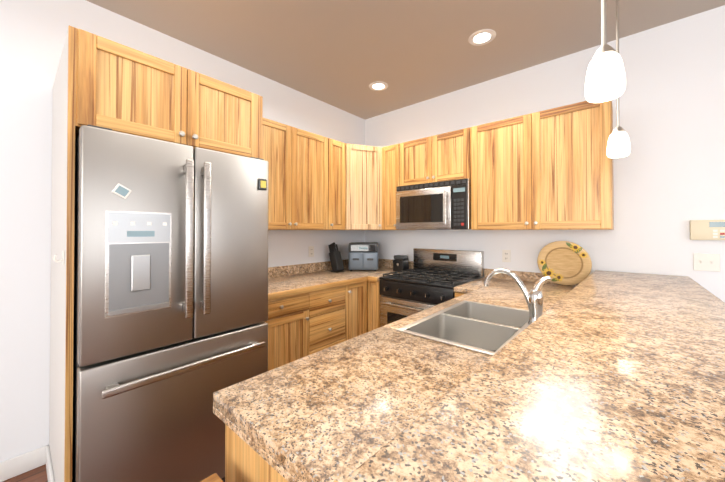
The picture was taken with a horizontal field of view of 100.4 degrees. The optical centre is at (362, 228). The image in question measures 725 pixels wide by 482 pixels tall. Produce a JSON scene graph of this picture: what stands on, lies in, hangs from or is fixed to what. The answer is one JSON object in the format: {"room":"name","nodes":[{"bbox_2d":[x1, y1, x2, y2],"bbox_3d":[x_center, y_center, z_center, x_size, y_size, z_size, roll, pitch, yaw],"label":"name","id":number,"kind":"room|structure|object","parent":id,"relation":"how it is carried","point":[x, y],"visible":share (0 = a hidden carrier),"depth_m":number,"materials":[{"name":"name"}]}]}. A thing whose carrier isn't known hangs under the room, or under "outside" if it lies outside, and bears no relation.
{"room":"kitchen","nodes":[
{"label":"kitchen","id":0,"kind":"room"},
{"bbox_2d":[3,464,224,481],"bbox_3d":[0.166,1.385,-0.548,6.290,0.060,6.790,0,-1,41],"label":"floor","id":1,"kind":"structure","parent":0,"point":[38,474],"depth_m":1.67,"materials":[{"name":"brown wood"}]},
{"bbox_2d":[49,25,262,481],"bbox_3d":[-1.220,0.271,1.829,0.886,2.209,0.884,0,-1,41],"label":"cabinet","id":2,"kind":"object","parent":1,"relation":"on","point":[99,81],"visible":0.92,"depth_m":1.43,"materials":[{"name":"brown wood"}]},
{"bbox_2d":[53,251,63,264],"bbox_3d":[-1.298,0.127,1.291,0.030,0.060,0.032,0,-1,41],"label":"hook","id":3,"kind":"object","parent":2,"relation":"attached to","point":[56,261],"visible":1,"depth_m":1.29,"materials":[{"name":"white plastic"}]},
{"bbox_2d":[72,124,268,481],"bbox_3d":[-1.155,0.481,1.771,0.982,1.790,0.828,0,-1,41],"label":"fridge","id":4,"kind":"object","parent":1,"relation":"on","point":[170,331],"visible":0.94,"depth_m":1.38,"materials":[{"name":"grey metal"}]},
{"bbox_2d":[200,473,222,481],"bbox_3d":[-0.353,0.983,0.504,0.398,0.764,0.400,0,-1,41],"label":"bar stool","id":5,"kind":"object","parent":1,"relation":"on","point":[214,477],"visible":1,"depth_m":0.73,"materials":[{"name":"brown wood"}]},
{"bbox_2d":[225,424,287,481],"bbox_3d":[0.084,0.930,0.904,0.611,0.874,0.714,0,-1,41],"label":"base cabinet","id":6,"kind":"object","parent":1,"relation":"on","point":[245,462],"depth_m":0.77,"materials":[{"name":"brown wood"}]},
{"bbox_2d":[264,292,311,370],"bbox_3d":[-0.846,0.944,2.449,0.628,0.874,0.545,0,-1,41],"label":"base cabinet","id":7,"kind":"object","parent":1,"relation":"on","point":[303,325],"depth_m":2.31,"materials":[{"name":"brown wood"}]},
{"bbox_2d":[312,286,343,353],"bbox_3d":[-0.531,0.948,2.811,0.628,0.874,0.530,0,-1,41],"label":"base cabinet","id":8,"kind":"object","parent":1,"relation":"on","point":[327,304],"depth_m":2.60,"materials":[{"name":"brown wood"}]},
{"bbox_2d":[344,281,371,340],"bbox_3d":[-0.268,0.950,3.084,0.666,0.874,0.332,0,-1,41],"label":"base cabinet","id":9,"kind":"object","parent":1,"relation":"on","point":[357,296],"depth_m":2.90,"materials":[{"name":"brown wood"}]},
{"bbox_2d":[372,281,380,329],"bbox_3d":[0.039,0.954,3.437,0.666,0.874,0.748,0,-1,41],"label":"base cabinet","id":10,"kind":"object","parent":1,"relation":"on","point":[376,295],"depth_m":2.94,"materials":[{"name":"brown wood"}]},
{"bbox_2d":[268,259,412,299],"bbox_3d":[-0.325,0.446,2.947,0.765,0.147,1.973,0,-1,41],"label":"countertop","id":11,"kind":"structure","parent":10,"relation":"on","point":[288,280],"depth_m":2.91,"materials":[{"name":"stone"}]},
{"bbox_2d":[328,242,344,272],"bbox_3d":[-0.291,0.316,3.315,0.164,0.320,0.110,0,-1,41],"label":"knife block","id":12,"kind":"object","parent":11,"relation":"on","point":[336,261],"visible":0.98,"depth_m":3.28,"materials":[{"name":"black"}]},
{"bbox_2d":[348,242,377,270],"bbox_3d":[0.014,0.322,3.473,0.330,0.310,0.350,0,-1,3],"label":"air fryer oven","id":13,"kind":"object","parent":11,"relation":"on","point":[362,255],"visible":1,"depth_m":3.34,"materials":[{"name":"black"}]},
{"bbox_2d":[393,255,408,270],"bbox_3d":[0.424,0.388,3.350,0.140,0.175,0.125,0,-1,41],"label":"coffee grinder","id":14,"kind":"object","parent":11,"relation":"on","point":[400,262],"visible":0.92,"depth_m":3.31,"materials":[{"name":"black plastic"}]},
{"bbox_2d":[379,248,483,326],"bbox_3d":[0.653,0.804,2.902,0.756,1.165,0.748,0,-1,41],"label":"stove","id":15,"kind":"object","parent":1,"relation":"on","point":[432,278],"visible":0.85,"depth_m":2.83,"materials":[{"name":"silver metal"}]},
{"bbox_2d":[455,292,464,295],"bbox_3d":[1.021,0.946,2.577,0.216,0.874,0.755,0,-1,41],"label":"base cabinet","id":16,"kind":"object","parent":1,"relation":"on","point":[456,293],"depth_m":2.39,"materials":[{"name":"brown wood"}]},
{"bbox_2d":[213,269,580,481],"bbox_3d":[0.657,0.448,1.650,0.891,0.139,2.638,0,-1,41],"label":"countertop","id":17,"kind":"structure","parent":16,"relation":"on","point":[341,412],"depth_m":0.83,"materials":[{"name":"stone"}]},
{"bbox_2d":[396,300,543,355],"bbox_3d":[0.587,0.552,1.473,0.500,0.195,0.760,0,-1,41],"label":"sink","id":18,"kind":"object","parent":17,"relation":"in","point":[490,329],"visible":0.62,"depth_m":1.53,"materials":[{"name":"silver metal"}]},
{"bbox_2d":[484,268,550,324],"bbox_3d":[0.749,0.328,1.480,0.302,0.253,0.068,0,-1,41],"label":"faucet","id":19,"kind":"object","parent":17,"relation":"on","point":[534,298],"visible":0.92,"depth_m":1.41,"materials":[{"name":"silver metal"}]},
{"bbox_2d":[537,241,591,284],"bbox_3d":[1.632,0.282,2.455,0.370,0.370,0.020,0,10,41],"label":"decorative plate","id":20,"kind":"object","parent":17,"relation":"on","point":[564,262],"visible":0.98,"depth_m":2.45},
{"bbox_2d":[0,0,364,461],"bbox_3d":[-2.200,-0.037,1.460,0.100,2.820,6.690,0,-1,41],"label":"wall","id":21,"kind":"structure","parent":0,"point":[33,33],"depth_m":1.75,"materials":[{"name":"white paint"}]},
{"bbox_2d":[0,447,42,481],"bbox_3d":[-3.060,1.310,0.371,0.018,0.104,3.717,0,-1,41],"label":"baseboard","id":22,"kind":"structure","parent":21,"relation":"attached to","point":[22,463],"depth_m":1.69,"materials":[{"name":"white wood"}]},
{"bbox_2d":[43,445,54,481],"bbox_3d":[-1.532,1.321,1.496,0.784,0.104,0.014,0,-1,41],"label":"baseboard","id":23,"kind":"structure","parent":21,"relation":"attached to","point":[46,450],"depth_m":1.66,"materials":[{"name":"white wood"}]},
{"bbox_2d":[262,118,333,229],"bbox_3d":[-0.735,-0.445,2.802,0.348,0.920,0.927,0,-1,41],"label":"upper cabinet","id":24,"kind":"object","parent":21,"relation":"attached to","point":[306,180],"depth_m":2.73,"materials":[{"name":"brown wood"}]},
{"bbox_2d":[309,246,313,256],"bbox_3d":[-0.553,0.252,3.266,0.008,0.115,0.072,0,-1,41],"label":"outlet","id":25,"kind":"object","parent":21,"relation":"attached to","point":[311,251],"visible":1,"depth_m":3.26,"materials":[{"name":"white plastic"}]},
{"bbox_2d":[334,140,344,229],"bbox_3d":[-0.407,-0.441,3.178,0.348,0.920,0.306,0,-1,41],"label":"upper cabinet","id":26,"kind":"object","parent":21,"relation":"attached to","point":[339,147],"depth_m":3.12,"materials":[{"name":"brown wood"}]},
{"bbox_2d":[86,0,724,119],"bbox_3d":[0.166,-1.495,-0.522,6.290,0.060,6.790,0,-1,41],"label":"ceiling","id":27,"kind":"structure","parent":0,"point":[342,54],"depth_m":2.26,"materials":[{"name":"beige paint"}]},
{"bbox_2d":[369,81,387,90],"bbox_3d":[0.161,-1.429,3.042,0.196,0.006,0.196,0,-1,41],"label":"recessed light","id":28,"kind":"object","parent":27,"relation":"in","point":[378,86],"visible":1,"depth_m":3.04,"materials":[{"name":"white"}]},
{"bbox_2d":[468,29,495,45],"bbox_3d":[0.902,-1.436,2.278,0.196,0.006,0.196,0,-1,41],"label":"recessed light","id":29,"kind":"object","parent":27,"relation":"in","point":[481,37],"visible":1,"depth_m":2.27,"materials":[{"name":"white"}]},
{"bbox_2d":[585,0,625,102],"bbox_3d":[0.772,-0.934,0.968,0.120,1.034,0.120,0,-1,41],"label":"pendant light","id":30,"kind":"object","parent":27,"relation":"hanging from","point":[605,81],"visible":1,"depth_m":0.94,"materials":[{"name":"white glass"}]},
{"bbox_2d":[606,0,630,157],"bbox_3d":[1.424,-0.922,1.686,0.120,1.044,0.120,0,-1,41],"label":"pendant light","id":31,"kind":"object","parent":27,"relation":"hanging from","point":[618,144],"visible":1,"depth_m":1.67,"materials":[{"name":"white glass"}]},
{"bbox_2d":[365,5,724,301],"bbox_3d":[2.363,-0.032,1.987,6.290,2.820,0.100,0,-1,41],"label":"wall","id":32,"kind":"structure","parent":0,"point":[669,177],"depth_m":2.21,"materials":[{"name":"white paint"}]},
{"bbox_2d":[344,143,399,229],"bbox_3d":[0.088,-0.439,3.428,0.766,0.920,0.718,0,-1,41],"label":"upper cabinet","id":33,"kind":"object","parent":32,"relation":"attached to","point":[372,178],"visible":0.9,"depth_m":3.26,"materials":[{"name":"brown wood"}]},
{"bbox_2d":[400,127,470,185],"bbox_3d":[0.776,-0.670,3.056,0.758,0.464,0.378,0,-1,41],"label":"upper cabinet","id":34,"kind":"object","parent":32,"relation":"attached to","point":[440,157],"visible":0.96,"depth_m":2.90,"materials":[{"name":"brown wood"}]},
{"bbox_2d":[396,179,470,229],"bbox_3d":[0.748,-0.210,3.021,0.756,0.449,0.457,0,-1,41],"label":"microwave","id":35,"kind":"object","parent":34,"relation":"attached to","point":[443,205],"visible":0.94,"depth_m":2.83,"materials":[{"name":"silver metal"}]},
{"bbox_2d":[502,250,510,261],"bbox_3d":[1.336,0.258,2.806,0.072,0.115,0.008,0,-1,41],"label":"outlet","id":36,"kind":"object","parent":32,"relation":"attached to","point":[506,255],"visible":1,"depth_m":2.80,"materials":[{"name":"white plastic"}]},
{"bbox_2d":[471,100,613,229],"bbox_3d":[1.428,-0.448,2.486,0.970,0.920,0.378,0,-1,41],"label":"upper cabinet","id":37,"kind":"object","parent":32,"relation":"attached to","point":[550,169],"visible":0.98,"depth_m":2.31,"materials":[{"name":"brown wood"}]},
{"bbox_2d":[693,253,719,271],"bbox_3d":[2.267,0.226,1.990,0.118,0.115,0.016,0,-1,41],"label":"double light switch","id":38,"kind":"object","parent":32,"relation":"attached to","point":[706,262],"visible":1,"depth_m":1.99,"materials":[{"name":"white plastic"}]},
{"bbox_2d":[690,220,724,239],"bbox_3d":[2.275,0.012,1.977,0.180,0.132,0.030,0,-1,41],"label":"thermostat","id":39,"kind":"object","parent":32,"relation":"attached to","point":[707,229],"visible":1,"depth_m":1.98,"materials":[{"name":"beige plastic"}]},
{"bbox_3d":[0.964,0.847,1.311,0.272,1.048,2.740,0,-1,41],"label":"support","id":40,"kind":"object","parent":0,"visible":0},
{"bbox_2d":[343,270,724,481],"bbox_3d":[1.092,0.346,1.209,0.590,0.055,2.733,0,-1,41],"label":"countertop","id":41,"kind":"structure","parent":40,"relation":"on","point":[603,376],"depth_m":0.54,"materials":[{"name":"stone"}]}
]}

